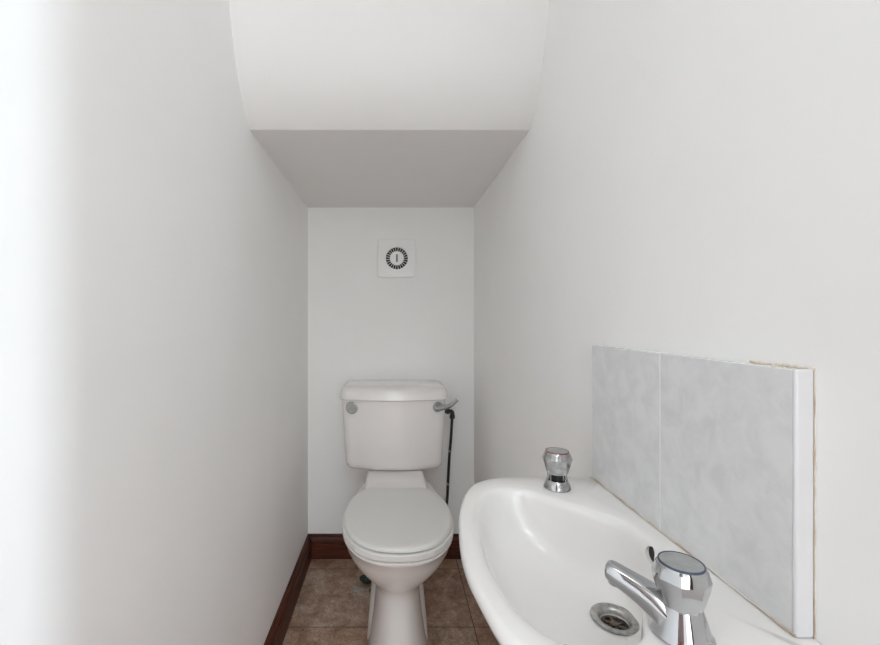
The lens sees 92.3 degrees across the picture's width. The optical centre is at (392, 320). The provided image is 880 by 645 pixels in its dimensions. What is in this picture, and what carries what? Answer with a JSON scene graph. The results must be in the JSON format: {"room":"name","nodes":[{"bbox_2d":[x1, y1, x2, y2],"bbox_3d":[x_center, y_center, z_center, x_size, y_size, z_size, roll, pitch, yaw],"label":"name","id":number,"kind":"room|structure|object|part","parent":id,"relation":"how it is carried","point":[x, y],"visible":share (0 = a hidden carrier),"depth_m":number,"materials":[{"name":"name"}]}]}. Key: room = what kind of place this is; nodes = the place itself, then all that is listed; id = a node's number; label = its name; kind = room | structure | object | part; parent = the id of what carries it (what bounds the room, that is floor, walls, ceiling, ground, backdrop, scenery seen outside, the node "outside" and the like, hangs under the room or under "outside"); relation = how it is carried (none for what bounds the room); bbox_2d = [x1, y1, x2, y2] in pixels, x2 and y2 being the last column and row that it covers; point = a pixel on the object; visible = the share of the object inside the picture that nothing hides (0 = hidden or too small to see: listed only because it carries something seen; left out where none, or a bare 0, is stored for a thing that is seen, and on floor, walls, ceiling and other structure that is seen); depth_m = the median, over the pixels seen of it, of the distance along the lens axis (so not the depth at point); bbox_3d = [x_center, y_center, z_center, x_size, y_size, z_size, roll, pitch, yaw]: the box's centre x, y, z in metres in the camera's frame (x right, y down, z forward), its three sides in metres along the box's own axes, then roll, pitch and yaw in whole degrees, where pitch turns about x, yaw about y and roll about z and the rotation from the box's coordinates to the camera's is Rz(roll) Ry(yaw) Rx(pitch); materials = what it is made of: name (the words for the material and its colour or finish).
{"room":"bathroom","nodes":[
{"label":"bathroom","id":0,"kind":"room"},
{"bbox_2d":[0,0,307,644],"bbox_3d":[-0.415,-0.187,0.778,0.100,2.400,2.256,0,0,0],"label":"wall","id":1,"kind":"structure","parent":0,"point":[154,253],"depth_m":0.61,"materials":[{"name":"white paint"}]},
{"bbox_2d":[264,534,311,644],"bbox_3d":[-0.356,0.964,0.778,0.020,0.099,2.056,0,0,0],"label":"baseboard","id":2,"kind":"structure","parent":1,"relation":"attached to","point":[280,624],"depth_m":1.43,"materials":[{"name":"brown wood"}]},
{"bbox_2d":[229,0,548,207],"bbox_3d":[-0.009,-0.937,0.778,0.714,0.900,2.056,0,0,0],"label":"ceiling","id":3,"kind":"structure","parent":0,"point":[356,103],"depth_m":1.00,"materials":[{"name":"white paint"}]},
{"bbox_2d":[282,559,497,644],"bbox_3d":[0.100,1.043,-0.297,3.200,0.060,4.406,0,0,0],"label":"floor","id":4,"kind":"structure","parent":0,"point":[327,611],"depth_m":1.48,"materials":[{"name":"brown tile"}]},
{"bbox_2d":[351,587,368,591],"bbox_3d":[-0.112,1.012,1.584,0.094,0.002,0.033,0,0,0],"label":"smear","id":5,"kind":"object","parent":4,"relation":"on","point":[356,589],"visible":0.82,"depth_m":1.58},
{"bbox_2d":[360,575,371,583],"bbox_3d":[-0.100,1.000,1.625,0.060,0.024,0.040,0,0,0],"label":"scrap","id":6,"kind":"object","parent":4,"relation":"on","point":[363,578],"visible":0.53,"depth_m":1.61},
{"bbox_2d":[340,380,457,644],"bbox_3d":[0.019,0.631,1.426,0.451,0.764,0.746,0,0,0],"label":"toilet","id":7,"kind":"object","parent":4,"relation":"on","point":[398,530],"visible":1,"depth_m":1.34,"materials":[{"name":"white ceramic"}]},
{"bbox_3d":[0.004,0.277,1.692,0.420,0.054,0.215,0,0,0],"label":"cistern lid","id":8,"kind":"part","parent":7,"relation":"part of","materials":[{"name":"white ceramic"}]},
{"bbox_3d":[0.015,0.597,1.253,0.332,0.018,0.400,0,0,0],"label":"seat","id":9,"kind":"part","parent":7,"relation":"part of","materials":[{"name":"white plastic"}]},
{"bbox_3d":[0.015,0.579,1.254,0.322,0.016,0.390,0,0,0],"label":"seat lid","id":10,"kind":"part","parent":7,"relation":"part of","materials":[{"name":"white plastic"}]},
{"bbox_3d":[0.198,0.321,1.597,0.109,0.063,0.043,0,0,21],"label":"flush lever","id":11,"kind":"part","parent":7,"relation":"part of","materials":[{"name":"silver metal"}]},
{"bbox_2d":[308,208,473,533],"bbox_3d":[-0.009,-0.187,1.856,0.714,2.400,0.100,0,0,0],"label":"wall","id":12,"kind":"structure","parent":0,"point":[363,325],"depth_m":1.81,"materials":[{"name":"white paint"}]},
{"bbox_2d":[309,534,460,558],"bbox_3d":[-0.009,0.964,1.796,0.714,0.099,0.020,0,0,0],"label":"baseboard","id":13,"kind":"structure","parent":12,"relation":"attached to","point":[324,546],"depth_m":1.79,"materials":[{"name":"brown wood"}]},
{"bbox_2d":[378,239,415,276],"bbox_3d":[0.017,-0.268,1.796,0.161,0.161,0.020,0,0,0],"label":"fan","id":14,"kind":"object","parent":12,"relation":"attached to","point":[396,257],"visible":1,"depth_m":1.79,"materials":[{"name":"white plastic"}]},
{"bbox_2d":[386,247,407,268],"bbox_3d":[0.017,-0.268,1.791,0.094,0.094,0.006,0,0,0],"label":"grille","id":15,"kind":"object","parent":14,"relation":"attached to","point":[396,257],"depth_m":1.79,"materials":[{"name":"white plastic"}]},
{"bbox_2d":[445,409,454,504],"bbox_3d":[0.204,0.686,1.752,0.110,0.651,0.038,0,0,29],"label":"pipe","id":16,"kind":"object","parent":12,"relation":"attached to","point":[447,411],"visible":0.73,"depth_m":1.74,"materials":[{"name":"metal"}]},
{"bbox_2d":[474,0,879,644],"bbox_3d":[0.398,-0.187,0.778,0.100,2.400,2.256,0,0,0],"label":"wall","id":17,"kind":"structure","parent":0,"point":[696,178],"depth_m":0.48,"materials":[{"name":"white paint"}]},
{"bbox_2d":[458,447,820,644],"bbox_3d":[0.213,0.314,0.505,0.269,0.226,0.418,0,0,0],"label":"basin","id":18,"kind":"object","parent":17,"relation":"attached to","point":[555,559],"visible":0.99,"depth_m":0.52,"materials":[{"name":"white ceramic"}]},
{"bbox_2d":[542,447,571,492],"bbox_3d":[0.258,0.233,0.660,0.042,0.059,0.042,0,0,0],"label":"tap","id":19,"kind":"object","parent":18,"relation":"on","point":[557,461],"depth_m":0.65,"materials":[{"name":"silver metal"}]},
{"bbox_2d":[590,602,639,634],"bbox_3d":[0.265,0.376,0.502,0.054,0.044,0.054,0,0,0],"label":"outlet","id":20,"kind":"object","parent":18,"relation":"attached to","point":[606,618],"depth_m":0.51,"materials":[{"name":"silver metal"}]},
{"bbox_2d":[604,551,715,644],"bbox_3d":[0.229,0.232,0.362,0.071,0.061,0.067,0,0,0],"label":"tap","id":21,"kind":"object","parent":18,"relation":"on","point":[673,606],"depth_m":0.34,"materials":[{"name":"silver metal"}]},
{"bbox_2d":[591,345,815,639],"bbox_3d":[0.340,0.150,0.525,0.018,0.224,0.359,0,0,0],"label":"tile backsplash","id":22,"kind":"structure","parent":17,"relation":"attached to","point":[718,456],"depth_m":0.42,"materials":[{"name":"white tile"}]},
{"bbox_3d":[0.340,0.151,0.348,0.015,0.222,0.004,0,0,0],"label":"edge trim","id":23,"kind":"part","parent":22,"relation":"part of","materials":[{"name":"white plastic"}]}
]}

